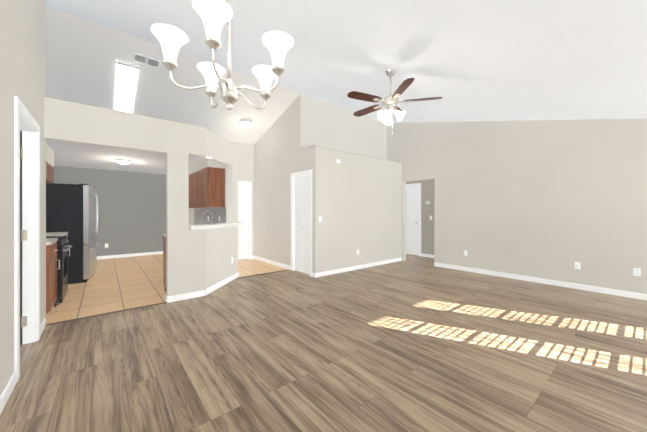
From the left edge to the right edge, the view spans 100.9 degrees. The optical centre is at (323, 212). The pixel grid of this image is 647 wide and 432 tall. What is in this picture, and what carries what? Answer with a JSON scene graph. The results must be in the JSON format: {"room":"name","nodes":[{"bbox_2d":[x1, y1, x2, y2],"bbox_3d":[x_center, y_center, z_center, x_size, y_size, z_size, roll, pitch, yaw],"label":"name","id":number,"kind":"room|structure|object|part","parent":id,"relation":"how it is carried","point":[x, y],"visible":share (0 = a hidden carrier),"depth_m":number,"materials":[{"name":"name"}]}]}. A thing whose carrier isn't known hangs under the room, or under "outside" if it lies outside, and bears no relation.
{"room":"living room","nodes":[
{"label":"living room","id":0,"kind":"room"},
{"bbox_2d":[0,0,45,396],"bbox_3d":[-1.481,-0.753,0.898,0.120,4.050,5.570,0,0,-39],"label":"wall","id":1,"kind":"structure","parent":0,"point":[8,50],"depth_m":1.97,"materials":[{"name":"paint"}]},
{"bbox_2d":[0,371,16,413],"bbox_3d":[-1.016,1.228,0.439,0.013,0.088,4.028,0,0,-39],"label":"baseboard","id":2,"kind":"structure","parent":1,"relation":"attached to","point":[7,391],"depth_m":1.82,"materials":[{"name":"white wood"}]},
{"bbox_2d":[20,131,21,344],"bbox_3d":[-2.907,0.244,2.558,0.029,2.054,0.001,0,0,-39],"label":"trim","id":3,"kind":"structure","parent":1,"relation":"attached to","point":[20,238],"depth_m":2.56,"materials":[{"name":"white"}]},
{"bbox_2d":[23,230,26,240],"bbox_3d":[-2.882,0.221,2.577,0.032,0.100,0.004,0,0,-39],"label":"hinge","id":4,"kind":"structure","parent":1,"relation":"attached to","point":[24,235],"depth_m":2.58,"materials":[{"name":"beige"}]},
{"bbox_2d":[23,148,26,158],"bbox_3d":[-2.882,-0.569,2.577,0.032,0.100,0.004,0,0,-39],"label":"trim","id":5,"kind":"structure","parent":1,"relation":"attached to","point":[24,153],"depth_m":2.58,"materials":[{"name":"beige"}]},
{"bbox_2d":[14,96,39,381],"bbox_3d":[-2.631,0.200,2.308,0.138,2.142,0.914,0,0,-39],"label":"door frame","id":6,"kind":"structure","parent":1,"relation":"attached to","point":[29,243],"depth_m":2.59,"materials":[{"name":"white wood"}]},
{"bbox_2d":[23,316,26,326],"bbox_3d":[-2.882,1.051,2.577,0.032,0.100,0.004,0,0,-39],"label":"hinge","id":7,"kind":"structure","parent":6,"relation":"attached to","point":[24,321],"depth_m":2.58,"materials":[{"name":"beige metal"}]},
{"bbox_2d":[40,318,45,335],"bbox_3d":[-3.001,1.227,2.848,0.013,0.088,0.388,0,0,-39],"label":"baseboard","id":8,"kind":"structure","parent":1,"relation":"attached to","point":[42,325],"depth_m":2.86,"materials":[{"name":"white wood"}]},
{"bbox_2d":[46,143,53,167],"bbox_3d":[-4.460,-1.022,3.963,0.360,0.295,2.950,0,0,-39],"label":"soffit","id":9,"kind":"structure","parent":0,"point":[49,156],"depth_m":4.78,"materials":[{"name":"paint"}]},
{"bbox_2d":[46,254,165,323],"bbox_3d":[-4.087,1.268,5.554,3.160,0.004,5.170,0,0,-39],"label":"floor","id":10,"kind":"structure","parent":0,"point":[115,284],"depth_m":4.39,"materials":[{"name":"beige tile"}]},
{"bbox_2d":[46,242,56,313],"bbox_3d":[-3.609,0.826,3.143,0.620,0.890,0.590,0,0,-39],"label":"base cabinet","id":11,"kind":"object","parent":10,"relation":"on","point":[51,271],"depth_m":3.23,"materials":[{"name":"brown wood"}]},
{"bbox_2d":[46,238,57,245],"bbox_3d":[-3.606,0.359,3.145,0.628,0.039,0.590,0,0,-39],"label":"countertop","id":12,"kind":"structure","parent":11,"relation":"on","point":[48,240],"depth_m":3.26,"materials":[{"name":"grey stone"}]},
{"bbox_2d":[46,235,71,306],"bbox_3d":[-4.000,0.726,3.701,0.725,1.090,0.766,0,0,-39],"label":"stove","id":13,"kind":"object","parent":10,"relation":"on","point":[62,271],"visible":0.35,"depth_m":3.63,"materials":[{"name":"black metal"}]},
{"bbox_2d":[46,235,65,239],"bbox_3d":[-4.028,0.365,3.678,0.651,0.019,0.766,0,0,-39],"label":"cooktop","id":14,"kind":"object","parent":13,"relation":"in","point":[60,237],"depth_m":3.91,"materials":[{"name":"black glass"}]},
{"bbox_3d":[-3.778,0.421,3.884,0.019,0.080,0.740,0,0,-39],"label":"panel","id":15,"kind":"part","parent":13,"relation":"part of","materials":[{"name":"black metal"}]},
{"bbox_3d":[-3.775,1.146,3.887,0.027,0.160,0.740,0,0,-39],"label":"drawer","id":16,"kind":"part","parent":13,"relation":"part of","materials":[{"name":"black metal"}]},
{"bbox_3d":[-3.774,0.763,3.888,0.031,0.585,0.740,0,0,-39],"label":"door","id":17,"kind":"part","parent":13,"relation":"part of","materials":[{"name":"black metal"}]},
{"bbox_2d":[59,234,69,268],"bbox_3d":[-4.492,0.826,4.213,0.620,0.890,0.645,0,0,-39],"label":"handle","id":18,"kind":"object","parent":13,"relation":"attached to","point":[62,234],"depth_m":4.52,"materials":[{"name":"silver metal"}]},
{"bbox_2d":[46,232,67,235],"bbox_3d":[-4.489,0.358,4.216,0.628,0.039,0.645,0,0,-39],"label":"countertop","id":19,"kind":"structure","parent":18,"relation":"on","point":[59,233],"depth_m":4.12,"materials":[{"name":"grey stone"}]},
{"bbox_2d":[46,183,98,283],"bbox_3d":[-4.839,0.376,4.998,0.952,1.788,0.910,0,0,-33],"label":"fridge","id":20,"kind":"object","parent":10,"relation":"on","point":[72,210],"visible":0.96,"depth_m":4.75,"materials":[{"name":"black metal"}]},
{"bbox_3d":[-4.410,0.040,5.009,0.081,1.060,0.449,0,0,-33],"label":"door","id":21,"kind":"part","parent":20,"relation":"part of","materials":[{"name":"silver metal"}]},
{"bbox_2d":[83,240,96,279],"bbox_3d":[-4.536,0.895,5.199,0.081,0.630,0.904,0,0,-33],"label":"freezer","id":22,"kind":"object","parent":20,"relation":"in","point":[89,254],"depth_m":4.89,"materials":[{"name":"silver metal"}]},
{"bbox_3d":[-4.448,0.020,5.197,0.080,0.801,0.021,0,0,-33],"label":"handle","id":23,"kind":"part","parent":20,"relation":"part of","materials":[{"name":"silver metal"}]},
{"bbox_3d":[-4.662,0.040,5.388,0.081,1.060,0.449,0,0,-33],"label":"door","id":24,"kind":"part","parent":20,"relation":"part of","materials":[{"name":"silver metal"}]},
{"bbox_3d":[-4.503,0.020,5.280,0.080,0.801,0.021,0,0,-34],"label":"handle","id":25,"kind":"part","parent":20,"relation":"part of","materials":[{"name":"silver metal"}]},
{"bbox_2d":[161,235,165,291],"bbox_3d":[-2.275,0.826,4.248,0.384,0.890,0.600,0,0,-39],"label":"base cabinet","id":26,"kind":"object","parent":10,"relation":"on","point":[164,240],"depth_m":4.26,"materials":[{"name":"brown wood"}]},
{"bbox_2d":[115,159,131,164],"bbox_3d":[-4.482,-1.118,5.986,0.298,0.104,0.298,0,0,-39],"label":"kitchen ceiling light","id":27,"kind":"object","parent":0,"point":[122,161],"visible":1,"depth_m":5.90,"materials":[{"name":"white glass"}]},
{"bbox_3d":[-4.482,-1.104,5.986,0.258,0.076,0.258,0,0,-39],"label":"glass","id":28,"kind":"part","parent":27,"relation":"part of","materials":[{"name":"white glass"}]},
{"bbox_2d":[44,97,205,292],"bbox_3d":[-2.500,-0.014,3.589,1.730,2.570,0.120,0,0,-39],"label":"wall","id":29,"kind":"structure","parent":0,"point":[72,122],"depth_m":3.45,"materials":[{"name":"paint"}]},
{"bbox_2d":[168,290,204,302],"bbox_3d":[-2.002,1.227,3.914,0.490,0.088,0.013,0,0,-39],"label":"baseboard","id":30,"kind":"structure","parent":29,"relation":"attached to","point":[179,297],"depth_m":3.90,"materials":[{"name":"white wood"}]},
{"bbox_2d":[46,6,300,144],"bbox_3d":[-2.079,-2.170,6.002,8.190,0.881,2.670,0,0,-39],"label":"ceiling","id":31,"kind":"structure","parent":0,"point":[82,55],"depth_m":4.59,"materials":[{"name":"paint"}]},
{"bbox_2d":[114,59,139,112],"bbox_3d":[-3.479,-2.112,4.689,0.300,0.455,1.402,0,0,-39],"label":"skylight","id":32,"kind":"object","parent":31,"relation":"attached to","point":[126,80],"visible":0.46,"depth_m":4.49,"materials":[{"name":"white glass"}]},
{"bbox_2d":[134,53,159,67],"bbox_3d":[-2.771,-2.376,4.193,0.330,0.054,0.166,0,0,-39],"label":"ceiling vent","id":33,"kind":"object","parent":31,"relation":"in","point":[145,60],"visible":1,"depth_m":4.19,"materials":[{"name":"white metal"}]},
{"bbox_2d":[239,118,251,127],"bbox_3d":[-1.810,-2.055,6.218,0.298,0.172,0.298,0,0,-39],"label":"light","id":34,"kind":"object","parent":31,"relation":"attached to","point":[245,122],"visible":0.96,"depth_m":6.12,"materials":[{"name":"white glass"}]},
{"bbox_3d":[-1.810,-2.019,6.218,0.258,0.099,0.258,0,0,-39],"label":"glass","id":35,"kind":"part","parent":34,"relation":"part of","materials":[{"name":"white"}]},
{"bbox_2d":[189,157,224,174],"bbox_3d":[-2.802,-1.038,6.165,0.360,0.265,2.040,0,0,-39],"label":"soffit","id":36,"kind":"structure","parent":0,"point":[199,163],"depth_m":5.56,"materials":[{"name":"paint"}]},
{"bbox_2d":[189,166,225,224],"bbox_3d":[-3.129,-0.016,6.939,0.120,2.570,4.390,0,0,-39],"label":"wall","id":37,"kind":"structure","parent":0,"point":[191,216],"depth_m":7.52,"materials":[{"name":"paint"}]},
{"bbox_2d":[189,173,192,206],"bbox_3d":[-2.803,-0.505,6.165,0.350,0.790,0.518,0,0,-39],"label":"upper cabinet","id":38,"kind":"object","parent":37,"relation":"attached to","point":[191,175],"depth_m":6.21,"materials":[{"name":"brown wood"}]},
{"bbox_2d":[193,171,200,206],"bbox_3d":[-2.548,-0.505,5.856,0.350,0.790,0.518,0,0,-39],"label":"upper cabinet","id":39,"kind":"object","parent":37,"relation":"attached to","point":[197,175],"depth_m":5.84,"materials":[{"name":"brown wood"}]},
{"bbox_2d":[194,207,225,224],"bbox_3d":[-2.690,0.114,6.309,0.004,0.444,2.720,0,0,-39],"label":"backsplash","id":40,"kind":"structure","parent":37,"relation":"attached to","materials":[{"name":"grey tile"}]},
{"bbox_2d":[201,167,224,206],"bbox_3d":[-2.313,-0.505,5.570,0.350,0.790,0.459,0,0,-39],"label":"upper cabinet","id":41,"kind":"object","parent":37,"relation":"attached to","point":[206,191],"depth_m":5.40,"materials":[{"name":"brown wood"}]},
{"bbox_2d":[199,128,237,288],"bbox_3d":[-1.812,-0.015,4.685,0.120,2.570,1.216,0,0,6],"label":"wall","id":42,"kind":"structure","parent":0,"point":[221,247],"depth_m":4.57,"materials":[{"name":"paint"}]},
{"bbox_2d":[205,272,238,295],"bbox_3d":[-1.746,1.226,4.679,0.013,0.088,1.216,0,0,6],"label":"baseboard","id":43,"kind":"structure","parent":42,"relation":"attached to","point":[220,284],"depth_m":4.58,"materials":[{"name":"white wood"}]},
{"bbox_2d":[44,96,401,272],"bbox_3d":[-0.597,-0.755,4.944,8.830,4.050,10.690,0,0,-39],"label":"wall","id":44,"kind":"structure","parent":0,"point":[356,202],"depth_m":6.39,"materials":[{"name":"paint"}]},
{"bbox_2d":[20,113,35,132],"bbox_3d":[-2.638,-0.791,2.302,0.120,0.016,0.738,0,0,-39],"label":"trim","id":45,"kind":"structure","parent":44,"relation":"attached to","point":[25,125],"depth_m":2.43,"materials":[{"name":"white"}]},
{"bbox_2d":[46,162,49,181],"bbox_3d":[-4.971,-0.715,4.582,0.350,0.310,0.514,0,0,-39],"label":"upper cabinet","id":46,"kind":"object","parent":44,"relation":"attached to","point":[47,164],"depth_m":4.73,"materials":[{"name":"brown wood"}]},
{"bbox_2d":[46,166,52,182],"bbox_3d":[-5.223,-0.715,4.887,0.350,0.310,0.514,0,0,-39],"label":"upper cabinet","id":47,"kind":"object","parent":44,"relation":"attached to","point":[51,168],"depth_m":5.03,"materials":[{"name":"brown wood"}]},
{"bbox_3d":[-4.078,-1.233,5.606,3.040,0.125,5.000,0,0,-39],"label":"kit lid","id":48,"kind":"part","parent":44,"relation":"part of","materials":[{"name":"paint"}]},
{"bbox_2d":[97,251,162,259],"bbox_3d":[-5.664,1.225,7.531,3.040,0.088,0.013,0,0,-39],"label":"trim","id":49,"kind":"structure","parent":44,"relation":"attached to","point":[128,255],"depth_m":7.62,"materials":[{"name":"white wood"}]},
{"bbox_2d":[189,222,245,229],"bbox_3d":[-1.754,0.220,4.632,1.242,0.055,1.041,0,0,-39],"label":"countertop","id":50,"kind":"structure","parent":44,"relation":"on","point":[208,226],"depth_m":4.27,"materials":[{"name":"white stone"}]},
{"bbox_2d":[315,257,401,277],"bbox_3d":[0.946,1.226,6.110,2.880,0.088,0.013,0,0,-39],"label":"baseboard","id":51,"kind":"structure","parent":44,"relation":"attached to","point":[330,272],"depth_m":5.91,"materials":[{"name":"white wood"}]},
{"bbox_2d":[226,166,237,222],"bbox_3d":[-1.760,-0.310,5.160,0.120,1.120,0.260,0,0,6],"label":"wall post","id":52,"kind":"object","parent":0,"point":[231,194],"visible":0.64,"depth_m":5.04,"materials":[{"name":"paint"}]},
{"bbox_2d":[229,141,253,255],"bbox_3d":[-3.556,-0.755,6.049,4.410,4.050,0.120,0,0,-39],"label":"wall","id":53,"kind":"structure","parent":0,"point":[245,153],"depth_m":7.21,"materials":[{"name":"paint"}]},
{"bbox_2d":[238,181,251,258],"bbox_3d":[-2.253,0.218,7.034,0.772,2.102,0.018,0,0,-39],"label":"door frame","id":54,"kind":"structure","parent":53,"relation":"attached to","point":[250,220],"depth_m":7.25,"materials":[{"name":"white wood"}]},
{"bbox_2d":[248,185,248,258],"bbox_3d":[-2.061,0.254,7.282,0.016,2.030,0.120,0,0,-39],"label":"trim","id":55,"kind":"structure","parent":53,"relation":"attached to","point":[248,221],"depth_m":7.23,"materials":[{"name":"white wood"}]},
{"bbox_2d":[238,259,286,276],"bbox_3d":[-1.769,1.268,6.272,1.130,0.004,1.850,0,0,-39],"label":"floor","id":56,"kind":"structure","parent":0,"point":[247,267],"depth_m":6.14,"materials":[{"name":"beige tile"}]},
{"bbox_2d":[254,94,309,265],"bbox_3d":[-1.080,-0.755,6.418,0.120,4.050,2.700,0,0,-39],"label":"wall","id":57,"kind":"structure","parent":0,"point":[272,209],"depth_m":6.30,"materials":[{"name":"paint"}]},
{"bbox_2d":[254,256,290,269],"bbox_3d":[-1.313,1.225,6.597,0.013,0.088,1.888,0,0,-39],"label":"baseboard","id":58,"kind":"structure","parent":57,"relation":"attached to","point":[273,262],"depth_m":6.46,"materials":[{"name":"white wood"}]},
{"bbox_2d":[291,173,292,270],"bbox_3d":[-0.692,0.209,5.839,0.018,2.122,0.072,0,0,-39],"label":"trim","id":59,"kind":"structure","parent":57,"relation":"attached to","point":[291,222],"depth_m":5.83,"materials":[{"name":"white wood"}]},
{"bbox_2d":[293,177,295,270],"bbox_3d":[-0.611,0.245,5.849,0.120,2.050,0.016,0,0,-39],"label":"trim","id":60,"kind":"structure","parent":57,"relation":"attached to","point":[294,224],"depth_m":5.82,"materials":[{"name":"white wood"}]},
{"bbox_2d":[292,170,308,175],"bbox_3d":[-0.472,-0.816,5.572,0.018,0.072,0.620,0,0,-39],"label":"trim","id":61,"kind":"structure","parent":57,"relation":"attached to","point":[300,173],"depth_m":5.55,"materials":[{"name":"white wood"}]},
{"bbox_2d":[295,175,308,273],"bbox_3d":[-0.437,0.249,5.601,0.063,2.018,0.580,0,0,-39],"label":"closet door","id":62,"kind":"structure","parent":57,"relation":"in","point":[301,223],"depth_m":5.60,"materials":[{"name":"white wood"}]},
{"bbox_2d":[309,169,311,276],"bbox_3d":[-0.252,0.209,5.305,0.018,2.122,0.072,0,0,-39],"label":"trim","id":63,"kind":"structure","parent":57,"relation":"attached to","point":[310,222],"depth_m":5.30,"materials":[{"name":"white wood"}]},
{"bbox_2d":[310,147,311,169],"bbox_3d":[-0.205,-0.015,5.357,0.120,2.570,0.050,0,0,-39],"label":"wall","id":64,"kind":"structure","parent":0,"point":[310,158],"depth_m":5.33,"materials":[{"name":"paint"}]},
{"bbox_2d":[0,254,646,431],"bbox_3d":[-0.543,1.300,5.248,10.200,0.060,11.450,0,0,-39],"label":"floor","id":65,"kind":"structure","parent":0,"point":[413,343],"depth_m":2.29,"materials":[{"name":"brown wood"}]},
{"bbox_2d":[46,302,167,325],"bbox_3d":[-2.663,1.264,3.378,1.210,0.008,0.036,0,0,-39],"label":"transition piece","id":66,"kind":"object","parent":65,"relation":"on","point":[104,314],"visible":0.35,"depth_m":3.31,"materials":[{"name":"brown wood"}]},
{"bbox_2d":[166,120,188,295],"bbox_3d":[-2.130,-0.014,3.895,0.270,2.570,0.120,0,0,-39],"label":"wall pier","id":67,"kind":"object","parent":65,"relation":"on","point":[177,218],"visible":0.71,"depth_m":3.84,"materials":[{"name":"paint"}]},
{"bbox_2d":[240,269,289,277],"bbox_3d":[-1.181,1.263,5.558,1.130,0.008,0.036,0,0,-39],"label":"transition piece","id":68,"kind":"object","parent":65,"relation":"on","point":[265,273],"visible":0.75,"depth_m":5.51,"materials":[{"name":"brown wood"}]},
{"bbox_2d":[305,95,385,159],"bbox_3d":[0.642,-1.991,6.592,2.760,1.580,0.120,0,0,-39],"label":"wall","id":69,"kind":"structure","parent":0,"point":[330,126],"depth_m":6.36,"materials":[{"name":"paint"}]},
{"bbox_2d":[46,0,646,122],"bbox_3d":[0.558,-1.842,2.708,8.070,1.534,5.770,0,0,-39],"label":"ceiling","id":70,"kind":"structure","parent":0,"point":[494,60],"depth_m":2.93,"materials":[{"name":"paint"}]},
{"bbox_2d":[151,0,293,109],"bbox_3d":[-0.563,-1.172,1.564,0.746,1.163,0.724,0,0,-39],"label":"chandelier","id":71,"kind":"object","parent":70,"relation":"hanging from","point":[215,15],"visible":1,"depth_m":1.44,"materials":[{"name":"white glass"}]},
{"bbox_3d":[-0.820,-0.872,1.427,0.176,0.152,0.176,0,0,-39],"label":"lamp shade","id":72,"kind":"part","parent":71,"relation":"part of","materials":[{"name":"white glass"}]},
{"bbox_3d":[-0.702,-0.718,1.477,0.259,0.092,0.084,0,0,-39],"label":"arm","id":73,"kind":"part","parent":71,"relation":"part of"},
{"bbox_3d":[-0.743,-0.872,1.771,0.176,0.152,0.176,0,0,-39],"label":"lamp shade","id":74,"kind":"part","parent":71,"relation":"part of","materials":[{"name":"white glass"}]},
{"bbox_3d":[-0.516,-0.872,1.248,0.176,0.152,0.176,0,0,-39],"label":"lamp shade","id":75,"kind":"part","parent":71,"relation":"part of","materials":[{"name":"white glass"}]},
{"bbox_3d":[-0.659,-0.718,1.675,0.022,0.092,0.268,0,0,-39],"label":"arm","id":76,"kind":"part","parent":71,"relation":"part of"},
{"bbox_3d":[-0.528,-0.718,1.376,0.157,0.092,0.226,0,0,-39],"label":"arm","id":77,"kind":"part","parent":71,"relation":"part of"},
{"bbox_3d":[-0.544,-0.913,1.546,0.022,0.330,0.022,0,0,-39],"label":"stem","id":78,"kind":"part","parent":71,"relation":"part of","materials":[{"name":"silver metal"}]},
{"bbox_3d":[-0.457,-0.718,1.694,0.253,0.092,0.101,0,0,-39],"label":"arm","id":79,"kind":"part","parent":71,"relation":"part of"},
{"bbox_3d":[-0.377,-0.718,1.509,0.172,0.092,0.215,0,0,-39],"label":"arm","id":80,"kind":"part","parent":71,"relation":"part of"},
{"bbox_3d":[-0.392,-0.872,1.805,0.176,0.152,0.176,0,0,-39],"label":"lamp shade","id":81,"kind":"part","parent":71,"relation":"part of","materials":[{"name":"white glass"}]},
{"bbox_3d":[-0.252,-0.872,1.481,0.176,0.152,0.176,0,0,-39],"label":"lamp shade","id":82,"kind":"part","parent":71,"relation":"part of","materials":[{"name":"white glass"}]},
{"bbox_2d":[347,69,441,134],"bbox_3d":[0.862,-1.481,3.611,1.234,0.885,1.197,0,0,-39],"label":"ceiling fan","id":83,"kind":"object","parent":70,"relation":"hanging from","point":[390,101],"visible":1,"depth_m":3.52,"materials":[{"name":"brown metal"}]},
{"bbox_3d":[0.808,-1.301,3.523,0.120,0.146,0.148,-46,22,-23],"label":"lamp shade","id":84,"kind":"part","parent":83,"relation":"part of","materials":[{"name":"white glass"}]},
{"bbox_3d":[0.896,-1.301,3.682,0.148,0.146,0.120,0,-41,-1],"label":"lamp shade","id":85,"kind":"part","parent":83,"relation":"part of","materials":[{"name":"white glass"}]},
{"bbox_3d":[0.898,-1.479,3.577,0.224,0.180,0.224,0,0,-39],"label":"motor","id":86,"kind":"part","parent":83,"relation":"part of","materials":[{"name":"silver metal"}]},
{"bbox_3d":[0.990,-1.301,3.526,0.120,0.146,0.148,45,20,21],"label":"lamp shade","id":87,"kind":"part","parent":83,"relation":"part of","materials":[{"name":"white glass"}]},
{"bbox_2d":[406,179,434,254],"bbox_3d":[3.273,0.019,7.284,0.120,2.500,2.840,0,0,-39],"label":"wall","id":88,"kind":"structure","parent":0,"point":[427,212],"depth_m":7.58,"materials":[{"name":"paint"}]},
{"bbox_2d":[406,187,417,254],"bbox_3d":[2.567,0.248,8.076,0.103,2.018,0.680,0,0,-39],"label":"hall door","id":89,"kind":"structure","parent":88,"relation":"in","point":[411,220],"depth_m":7.99,"materials":[{"name":"white wood"}]},
{"bbox_2d":[406,183,420,255],"bbox_3d":[2.615,0.208,8.069,0.138,2.122,0.792,0,0,-39],"label":"door frame","id":90,"kind":"structure","parent":88,"relation":"attached to","point":[419,219],"depth_m":7.75,"materials":[{"name":"white wood"}]},
{"bbox_2d":[421,253,433,257],"bbox_3d":[3.474,1.225,6.937,0.013,0.088,2.048,0,0,-39],"label":"baseboard","id":91,"kind":"structure","parent":88,"relation":"attached to","point":[427,255],"depth_m":7.57,"materials":[{"name":"white wood"}]},
{"bbox_2d":[386,118,646,293],"bbox_3d":[3.588,-0.755,5.282,0.120,4.050,5.890,0,0,-39],"label":"wall","id":92,"kind":"structure","parent":0,"point":[556,200],"depth_m":4.84,"materials":[{"name":"paint"}]},
{"bbox_2d":[434,262,646,299],"bbox_3d":[3.982,1.226,4.701,0.013,0.088,4.250,0,0,-39],"label":"baseboard","id":93,"kind":"structure","parent":92,"relation":"attached to","point":[641,296],"depth_m":4.66,"materials":[{"name":"white wood"}]},
{"bbox_2d":[575,262,580,268],"bbox_3d":[4.210,0.880,4.428,0.007,0.115,0.072,0,0,-39],"label":"electrical outlet","id":94,"kind":"object","parent":92,"relation":"attached to","point":[577,265],"visible":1,"depth_m":4.43,"materials":[{"name":"white plastic"}]},
{"bbox_2d":[633,268,640,276],"bbox_3d":[4.617,0.881,3.934,0.007,0.115,0.072,0,0,-39],"label":"electrical outlet","id":95,"kind":"object","parent":92,"relation":"attached to","point":[636,271],"visible":1,"depth_m":3.94,"materials":[{"name":"white plastic"}]},
{"bbox_3d":[-2.753,-0.016,6.711,0.410,2.570,0.120,0,0,-39],"label":"wall","id":96,"kind":"structure","parent":0,"visible":0},
{"bbox_2d":[238,185,247,259],"bbox_3d":[-2.298,0.258,7.032,0.660,1.998,0.103,0,0,-39],"label":"door","id":97,"kind":"structure","parent":96,"relation":"in","point":[242,217],"depth_m":7.18,"materials":[{"name":"white wood"}]}
]}

